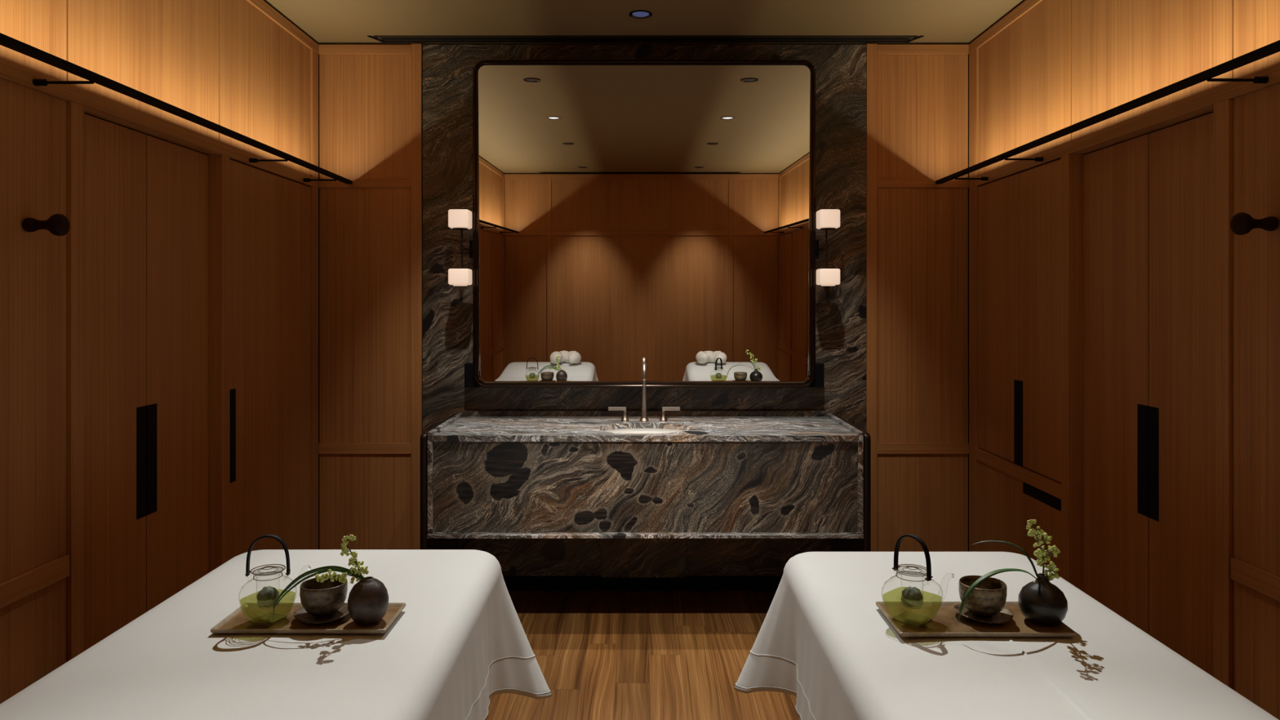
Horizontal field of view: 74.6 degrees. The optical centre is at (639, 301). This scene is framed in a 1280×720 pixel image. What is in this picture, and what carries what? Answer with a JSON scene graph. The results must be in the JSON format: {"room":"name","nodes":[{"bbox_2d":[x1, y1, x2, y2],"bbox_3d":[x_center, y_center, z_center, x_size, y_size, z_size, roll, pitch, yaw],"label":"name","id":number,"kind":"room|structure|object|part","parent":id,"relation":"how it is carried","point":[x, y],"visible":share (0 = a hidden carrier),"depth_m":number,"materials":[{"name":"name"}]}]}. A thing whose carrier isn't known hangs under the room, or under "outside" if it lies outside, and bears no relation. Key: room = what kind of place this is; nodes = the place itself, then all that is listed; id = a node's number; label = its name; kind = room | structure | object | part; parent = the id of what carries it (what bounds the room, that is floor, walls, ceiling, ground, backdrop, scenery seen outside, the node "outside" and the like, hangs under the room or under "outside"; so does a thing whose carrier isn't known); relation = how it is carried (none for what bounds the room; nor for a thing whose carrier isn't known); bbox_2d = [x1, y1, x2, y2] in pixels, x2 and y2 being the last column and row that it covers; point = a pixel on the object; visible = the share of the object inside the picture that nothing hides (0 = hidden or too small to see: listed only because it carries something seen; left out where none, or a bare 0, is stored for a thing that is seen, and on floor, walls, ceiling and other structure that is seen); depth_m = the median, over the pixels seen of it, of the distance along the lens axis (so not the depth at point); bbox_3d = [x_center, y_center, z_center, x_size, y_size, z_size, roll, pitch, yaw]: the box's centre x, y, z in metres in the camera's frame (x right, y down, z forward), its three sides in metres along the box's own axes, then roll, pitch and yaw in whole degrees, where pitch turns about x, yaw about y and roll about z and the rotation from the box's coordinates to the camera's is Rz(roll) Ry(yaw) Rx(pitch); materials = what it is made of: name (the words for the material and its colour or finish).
{"room":"spa treatment room","nodes":[
{"label":"spa treatment room","id":0,"kind":"room"},
{"bbox_2d":[0,0,318,703],"bbox_3d":[-1.683,0.070,1.205,0.150,2.740,6.290,0,0,0],"label":"wall","id":1,"kind":"structure","parent":0,"point":[242,67],"depth_m":2.39,"materials":[{"name":"brown wood"}]},
{"bbox_2d":[22,213,70,235],"bbox_3d":[-1.566,-0.203,2.213,0.104,0.059,0.059,0,0,0],"label":"wall hook","id":2,"kind":"object","parent":1,"relation":"attached to","point":[58,224],"visible":1,"depth_m":2.20,"materials":[{"name":"black metal"}]},
{"bbox_2d":[84,113,208,651],"bbox_3d":[-1.670,0.434,2.832,0.024,1.995,0.796,0,0,0],"label":"door","id":3,"kind":"structure","parent":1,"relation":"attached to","point":[146,197],"depth_m":2.80,"materials":[{"name":"brown wood"}]},
{"bbox_3d":[-1.671,0.434,2.628,0.022,1.995,0.388,0,0,0],"label":"door","id":4,"kind":"part","parent":3,"relation":"part of","materials":[{"name":"brown wood"}]},
{"bbox_3d":[-1.664,0.533,2.796,0.012,0.370,0.054,0,0,0],"label":"handle","id":5,"kind":"part","parent":3,"relation":"part of","materials":[{"name":"black paint"}]},
{"bbox_3d":[-1.664,0.533,2.856,0.012,0.370,0.056,0,0,0],"label":"handle","id":6,"kind":"part","parent":3,"relation":"part of","materials":[{"name":"black paint"}]},
{"bbox_3d":[-1.671,0.434,3.029,0.022,1.995,0.402,0,0,0],"label":"door","id":7,"kind":"part","parent":3,"relation":"part of","materials":[{"name":"brown wood"}]},
{"bbox_2d":[0,32,352,184],"bbox_3d":[-1.520,-0.589,1.212,0.174,0.029,5.945,0,0,0],"label":"rail","id":8,"kind":"object","parent":1,"relation":"attached to","point":[6,41],"visible":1,"depth_m":2.41,"materials":[{"name":"black metal"}]},
{"bbox_2d":[230,160,311,559],"bbox_3d":[-1.624,0.435,3.708,0.024,1.994,0.818,0,0,0],"label":"door","id":9,"kind":"structure","parent":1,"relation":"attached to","point":[270,214],"depth_m":3.66,"materials":[{"name":"brown wood"}]},
{"bbox_3d":[-1.618,0.529,3.325,0.012,0.368,0.050,0,0,0],"label":"handle","id":10,"kind":"part","parent":9,"relation":"part of","materials":[{"name":"black paint"}]},
{"bbox_2d":[486,591,799,719],"bbox_3d":[0.019,1.465,1.205,3.652,0.050,6.390,0,0,0],"label":"floor","id":11,"kind":"structure","parent":0,"point":[599,655],"depth_m":3.44,"materials":[{"name":"brown wood"}]},
{"bbox_3d":[-0.790,1.086,1.605,0.758,0.708,1.738,0,0,0],"label":"massage table","id":12,"kind":"object","parent":11,"relation":"on","visible":0},
{"bbox_2d":[0,549,551,719],"bbox_3d":[-0.791,0.940,1.603,1.054,0.549,2.056,0,0,0],"label":"sheet","id":13,"kind":"object","parent":12,"relation":"on","point":[459,641],"visible":0.91,"depth_m":1.74,"materials":[{"name":"white fabric"}]},
{"bbox_2d":[210,602,405,633],"bbox_3d":[-0.729,0.702,1.868,0.374,0.010,0.160,0,0,0],"label":"serving tray","id":14,"kind":"object","parent":13,"relation":"on","point":[237,622],"visible":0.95,"depth_m":1.83,"materials":[{"name":"brown wood"}]},
{"bbox_2d":[240,534,311,626],"bbox_3d":[-0.814,0.607,1.867,0.098,0.187,0.130,0,0,22],"label":"teapot","id":15,"kind":"object","parent":14,"relation":"on","point":[267,597],"visible":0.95,"depth_m":1.84,"materials":[{"name":"clear glass"}]},
{"bbox_3d":[-0.820,0.589,1.852,0.073,0.010,0.073,0,0,22],"label":"lid","id":16,"kind":"part","parent":15,"relation":"part of","materials":[{"name":"clear glass"}]},
{"bbox_3d":[-0.820,0.558,1.852,0.091,0.089,0.012,0,0,-4],"label":"handle","id":17,"kind":"part","parent":15,"relation":"part of","materials":[{"name":"black paint"}]},
{"bbox_2d":[293,602,349,623],"bbox_3d":[-0.704,0.694,1.868,0.123,0.017,0.123,0,0,0],"label":"saucer","id":18,"kind":"object","parent":14,"relation":"on","point":[300,614],"visible":0.64,"depth_m":1.85,"materials":[{"name":"brown ceramic"}]},
{"bbox_2d":[299,575,347,617],"bbox_3d":[-0.704,0.659,1.871,0.100,0.072,0.100,0,0,0],"label":"tea cup","id":19,"kind":"object","parent":18,"relation":"on","point":[319,599],"visible":0.87,"depth_m":1.84,"materials":[{"name":"brown ceramic"}]},
{"bbox_2d":[272,565,388,625],"bbox_3d":[-0.669,0.638,1.839,0.230,0.130,0.100,0,0,0],"label":"bud vase","id":20,"kind":"object","parent":14,"relation":"on","point":[368,598],"depth_m":1.82,"materials":[{"name":"black ceramic"}]},
{"bbox_3d":[-0.691,0.621,1.833,0.189,0.074,0.012,0,0,-13],"label":"grass blade","id":21,"kind":"part","parent":20,"relation":"part of","materials":[{"name":"green plant"}]},
{"bbox_3d":[-0.690,0.627,1.821,0.193,0.108,0.007,0,0,-17],"label":"grass blade","id":22,"kind":"part","parent":20,"relation":"part of","materials":[{"name":"green plant"}]},
{"bbox_2d":[315,534,368,583],"bbox_3d":[-0.638,0.575,1.824,0.125,0.148,0.049,0,0,-24],"label":"branch","id":23,"kind":"object","parent":20,"relation":"in","point":[353,561],"visible":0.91,"depth_m":1.82,"materials":[{"name":"green plant"}]},
{"bbox_2d":[318,43,968,577],"bbox_3d":[0.019,0.070,4.275,3.552,2.740,0.150,0,0,0],"label":"wall","id":24,"kind":"structure","parent":0,"point":[395,121],"depth_m":4.21,"materials":[{"name":"brown wood"}]},
{"bbox_2d":[448,208,472,285],"bbox_3d":[-0.849,-0.258,4.086,0.121,0.362,0.232,0,0,0],"label":"wall sconce","id":25,"kind":"object","parent":24,"relation":"attached to","point":[458,219],"visible":0.98,"depth_m":3.97,"materials":[{"name":"beige"}]},
{"bbox_3d":[-0.860,-0.117,4.020,0.098,0.081,0.100,0,0,0],"label":"lamp shade","id":26,"kind":"part","parent":25,"relation":"part of","materials":[{"name":"beige"}]},
{"bbox_3d":[-0.860,-0.396,4.020,0.098,0.086,0.100,0,0,0],"label":"lamp shade","id":27,"kind":"part","parent":25,"relation":"part of","materials":[{"name":"beige"}]},
{"bbox_3d":[-0.839,-0.255,4.071,0.018,0.186,0.123,0,0,15],"label":"stem","id":28,"kind":"part","parent":25,"relation":"part of","materials":[{"name":"brown metal"}]},
{"bbox_2d":[503,577,782,591],"bbox_3d":[0.022,1.407,4.195,2.220,0.065,0.014,0,0,0],"label":"baseboard","id":29,"kind":"structure","parent":24,"relation":"attached to","point":[513,584],"depth_m":4.19,"materials":[{"name":"black paint"}]},
{"bbox_2d":[464,59,824,387],"bbox_3d":[0.021,-0.380,4.141,1.766,1.595,0.123,0,0,0],"label":"wall mirror","id":30,"kind":"object","parent":24,"relation":"attached to","point":[628,214],"visible":1,"depth_m":4.11,"materials":[{"name":"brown mirror"}]},
{"bbox_2d":[420,410,871,577],"bbox_3d":[0.023,0.991,3.879,1.918,0.899,0.644,0,0,0],"label":"vanity","id":31,"kind":"object","parent":24,"relation":"attached to","point":[643,489],"visible":0.91,"depth_m":3.59,"materials":[{"name":"stone"}]},
{"bbox_3d":[-0.921,0.999,3.881,0.030,0.882,0.631,0,0,0],"label":"frame","id":32,"kind":"part","parent":31,"relation":"part of","materials":[{"name":"brown metal"}]},
{"bbox_3d":[-0.894,0.769,3.885,0.022,0.430,0.625,0,0,0],"label":"panel","id":33,"kind":"part","parent":31,"relation":"part of","materials":[{"name":"stone"}]},
{"bbox_2d":[432,416,857,441],"bbox_3d":[0.023,0.582,3.889,1.812,0.026,0.619,0,0,0],"label":"countertop","id":34,"kind":"structure","parent":31,"relation":"on","point":[466,428],"depth_m":3.76,"materials":[{"name":"stone"}]},
{"bbox_2d":[608,362,679,421],"bbox_3d":[0.020,0.427,3.978,0.344,0.282,0.130,0,0,0],"label":"tap","id":35,"kind":"object","parent":34,"relation":"on","point":[644,415],"visible":1,"depth_m":4.01,"materials":[{"name":"silver metal"}]},
{"bbox_3d":[-0.109,0.510,4.020,0.086,0.016,0.018,0,0,0],"label":"lever","id":36,"kind":"part","parent":35,"relation":"part of","materials":[{"name":"silver metal"}]},
{"bbox_3d":[-0.072,0.537,4.020,0.040,0.064,0.040,0,0,0],"label":"handle","id":37,"kind":"part","parent":35,"relation":"part of","materials":[{"name":"silver metal"}]},
{"bbox_3d":[0.020,0.345,3.971,0.020,0.116,0.116,0,0,0],"label":"spout","id":38,"kind":"part","parent":35,"relation":"part of","materials":[{"name":"silver metal"}]},
{"bbox_3d":[0.112,0.537,4.020,0.040,0.064,0.040,0,0,0],"label":"handle","id":39,"kind":"part","parent":35,"relation":"part of","materials":[{"name":"silver metal"}]},
{"bbox_3d":[0.149,0.510,4.020,0.086,0.016,0.018,0,0,0],"label":"lever","id":40,"kind":"part","parent":35,"relation":"part of","materials":[{"name":"silver metal"}]},
{"bbox_2d":[605,428,683,433],"bbox_3d":[0.022,0.666,3.795,0.442,0.140,0.342,0,0,0],"label":"basin","id":41,"kind":"object","parent":34,"relation":"in","point":[615,430],"depth_m":3.95,"materials":[{"name":"white ceramic"}]},
{"bbox_3d":[0.023,0.994,3.581,1.852,0.016,0.048,0,0,0],"label":"trim","id":42,"kind":"part","parent":31,"relation":"part of","materials":[{"name":"stone"}]},
{"bbox_3d":[0.940,0.769,3.885,0.022,0.430,0.625,0,0,0],"label":"panel","id":43,"kind":"part","parent":31,"relation":"part of","materials":[{"name":"stone"}]},
{"bbox_3d":[0.967,0.999,3.881,0.030,0.882,0.631,0,0,0],"label":"frame","id":44,"kind":"part","parent":31,"relation":"part of","materials":[{"name":"brown metal"}]},
{"bbox_2d":[815,208,839,285],"bbox_3d":[0.888,-0.258,4.086,0.121,0.362,0.232,0,0,0],"label":"wall sconce","id":45,"kind":"object","parent":24,"relation":"attached to","point":[826,219],"visible":0.94,"depth_m":3.97,"materials":[{"name":"beige"}]},
{"bbox_3d":[0.878,-0.255,4.071,0.018,0.186,0.123,0,0,-15],"label":"stem","id":46,"kind":"part","parent":45,"relation":"part of","materials":[{"name":"brown metal"}]},
{"bbox_3d":[0.900,-0.117,4.020,0.098,0.081,0.100,0,0,0],"label":"lamp shade","id":47,"kind":"part","parent":45,"relation":"part of","materials":[{"name":"beige"}]},
{"bbox_3d":[0.900,-0.396,4.020,0.098,0.086,0.100,0,0,0],"label":"lamp shade","id":48,"kind":"part","parent":45,"relation":"part of","materials":[{"name":"beige"}]},
{"bbox_2d":[263,0,1025,44],"bbox_3d":[0.019,-1.325,1.205,3.652,0.050,6.390,0,0,0],"label":"ceiling","id":49,"kind":"structure","parent":0,"point":[324,21],"depth_m":3.83,"materials":[{"name":"beige paint"}]},
{"bbox_2d":[629,9,652,18],"bbox_3d":[0.003,-1.298,3.790,0.104,0.005,0.104,0,0,0],"label":"recessed light","id":50,"kind":"object","parent":49,"relation":"in","point":[638,14],"visible":1,"depth_m":3.79,"materials":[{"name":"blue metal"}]},
{"bbox_2d":[367,35,924,42],"bbox_3d":[0.028,-1.297,4.146,2.715,0.005,0.096,0,0,0],"label":"ceiling vent","id":51,"kind":"object","parent":49,"relation":"in","point":[383,38],"visible":1,"depth_m":4.12,"materials":[{"name":"black metal"}]},
{"bbox_2d":[968,0,1279,719],"bbox_3d":[1.720,0.070,1.205,0.150,2.740,6.290,0,0,0],"label":"wall","id":52,"kind":"structure","parent":0,"point":[1047,67],"depth_m":2.49,"materials":[{"name":"brown wood"}]},
{"bbox_2d":[977,159,1061,577],"bbox_3d":[1.662,0.438,3.694,0.026,2.000,0.817,0,0,0],"label":"wardrobe","id":53,"kind":"object","parent":52,"relation":"attached to","point":[1020,214],"visible":0.66,"depth_m":3.64,"materials":[{"name":"brown wood"}]},
{"bbox_3d":[1.662,0.074,3.879,0.022,1.270,0.442,0,0,0],"label":"door","id":54,"kind":"part","parent":53,"relation":"part of","materials":[{"name":"brown wood"}]},
{"bbox_3d":[1.655,0.525,3.681,0.012,0.366,0.046,0,0,0],"label":"handle","id":55,"kind":"part","parent":53,"relation":"part of","materials":[{"name":"black paint"}]},
{"bbox_3d":[1.664,1.062,3.694,0.022,0.576,0.817,0,0,0],"label":"drawer","id":56,"kind":"part","parent":53,"relation":"part of","materials":[{"name":"brown wood"}]},
{"bbox_3d":[1.655,0.525,3.638,0.012,0.366,0.032,0,0,0],"label":"handle","id":57,"kind":"part","parent":53,"relation":"part of","materials":[{"name":"black paint"}]},
{"bbox_3d":[1.662,0.074,3.470,0.022,1.270,0.367,0,0,0],"label":"door","id":58,"kind":"part","parent":53,"relation":"part of","materials":[{"name":"brown wood"}]},
{"bbox_3d":[1.657,0.799,3.454,0.012,0.046,0.336,0,0,0],"label":"handle","id":59,"kind":"part","parent":53,"relation":"part of","materials":[{"name":"black paint"}]},
{"bbox_2d":[935,40,1279,184],"bbox_3d":[1.558,-0.589,1.212,0.173,0.029,5.945,0,0,0],"label":"rail","id":60,"kind":"object","parent":52,"relation":"attached to","point":[1270,49],"visible":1,"depth_m":2.46,"materials":[{"name":"black metal"}]},
{"bbox_2d":[1084,112,1213,676],"bbox_3d":[1.711,0.434,2.817,0.024,1.995,0.807,0,0,0],"label":"door","id":61,"kind":"structure","parent":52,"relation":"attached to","point":[1148,198],"depth_m":2.78,"materials":[{"name":"brown wood"}]},
{"bbox_3d":[1.712,0.434,3.018,0.022,1.995,0.407,0,0,0],"label":"door","id":62,"kind":"part","parent":61,"relation":"part of","materials":[{"name":"brown wood"}]},
{"bbox_3d":[1.705,0.534,2.842,0.012,0.372,0.056,0,0,0],"label":"handle","id":63,"kind":"part","parent":61,"relation":"part of","materials":[{"name":"black paint"}]},
{"bbox_3d":[1.705,0.534,2.781,0.012,0.372,0.054,0,0,0],"label":"handle","id":64,"kind":"part","parent":61,"relation":"part of","materials":[{"name":"black paint"}]},
{"bbox_3d":[1.712,0.434,2.611,0.022,1.995,0.394,0,0,0],"label":"door","id":65,"kind":"part","parent":61,"relation":"part of","materials":[{"name":"brown wood"}]},
{"bbox_2d":[1230,212,1278,235],"bbox_3d":[1.603,-0.204,2.190,0.104,0.059,0.059,0,0,0],"label":"wall hook","id":66,"kind":"object","parent":52,"relation":"attached to","point":[1242,223],"visible":1,"depth_m":2.18,"materials":[{"name":"black metal"}]},
{"bbox_3d":[0.772,1.086,1.595,0.703,0.708,1.718,0,0,0],"label":"massage table","id":67,"kind":"object","parent":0,"visible":0},
{"bbox_2d":[733,551,1278,719],"bbox_3d":[0.774,0.920,1.595,1.001,0.511,2.048,0,0,0],"label":"sheet","id":68,"kind":"object","parent":67,"relation":"on","point":[823,640],"visible":0.93,"depth_m":1.73,"materials":[{"name":"white fabric"}]},
{"bbox_2d":[875,601,1076,636],"bbox_3d":[0.735,0.702,1.863,0.373,0.010,0.186,0,0,0],"label":"serving tray","id":69,"kind":"object","parent":68,"relation":"on","point":[944,624],"visible":0.72,"depth_m":1.83,"materials":[{"name":"brown wood"}]},
{"bbox_2d":[881,533,954,626],"bbox_3d":[0.609,0.607,1.852,0.121,0.187,0.121,0,0,-43],"label":"teapot","id":70,"kind":"object","parent":69,"relation":"on","point":[911,596],"visible":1,"depth_m":1.84,"materials":[{"name":"clear glass"}]},
{"bbox_3d":[0.600,0.589,1.852,0.073,0.010,0.073,0,0,-43],"label":"lid","id":71,"kind":"part","parent":70,"relation":"part of","materials":[{"name":"clear glass"}]},
{"bbox_3d":[0.600,0.558,1.852,0.012,0.089,0.091,0,0,-35],"label":"handle","id":72,"kind":"part","parent":70,"relation":"part of","materials":[{"name":"black paint"}]},
{"bbox_2d":[953,603,1013,623],"bbox_3d":[0.763,0.694,1.868,0.123,0.017,0.123,0,0,0],"label":"saucer","id":73,"kind":"object","parent":69,"relation":"on","point":[1005,615],"visible":0.64,"depth_m":1.85,"materials":[{"name":"brown ceramic"}]},
{"bbox_2d":[958,575,1007,617],"bbox_3d":[0.763,0.659,1.871,0.100,0.072,0.100,0,0,0],"label":"tea cup","id":74,"kind":"object","parent":73,"relation":"on","point":[988,598],"visible":0.94,"depth_m":1.84,"materials":[{"name":"brown ceramic"}]},
{"bbox_2d":[968,540,1067,626],"bbox_3d":[0.839,0.620,1.854,0.192,0.166,0.116,0,0,0],"label":"bud vase","id":75,"kind":"object","parent":69,"relation":"on","point":[1042,602],"depth_m":1.82,"materials":[{"name":"black ceramic"}]},
{"bbox_2d":[957,568,1039,622],"bbox_3d":[0.777,0.626,1.800,0.228,0.107,0.017,0,0,-20],"label":"grass blade","id":76,"kind":"object","parent":75,"relation":"in","point":[977,582],"visible":1,"depth_m":1.78,"materials":[{"name":"green plant"}]},
{"bbox_3d":[0.815,0.574,1.879,0.150,0.074,0.013,0,0,21],"label":"grass blade","id":77,"kind":"part","parent":75,"relation":"part of","materials":[{"name":"green plant"}]},
{"bbox_2d":[1026,519,1060,582],"bbox_3d":[0.871,0.546,1.808,0.056,0.175,0.134,0,0,34],"label":"branch","id":78,"kind":"object","parent":75,"relation":"in","point":[1040,554],"visible":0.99,"depth_m":1.80,"materials":[{"name":"green plant"}]},
{"bbox_3d":[0.871,0.546,1.809,0.047,0.165,0.125,0,0,35],"label":"stem","id":79,"kind":"part","parent":78,"relation":"part of","materials":[{"name":"brown"}]}
]}

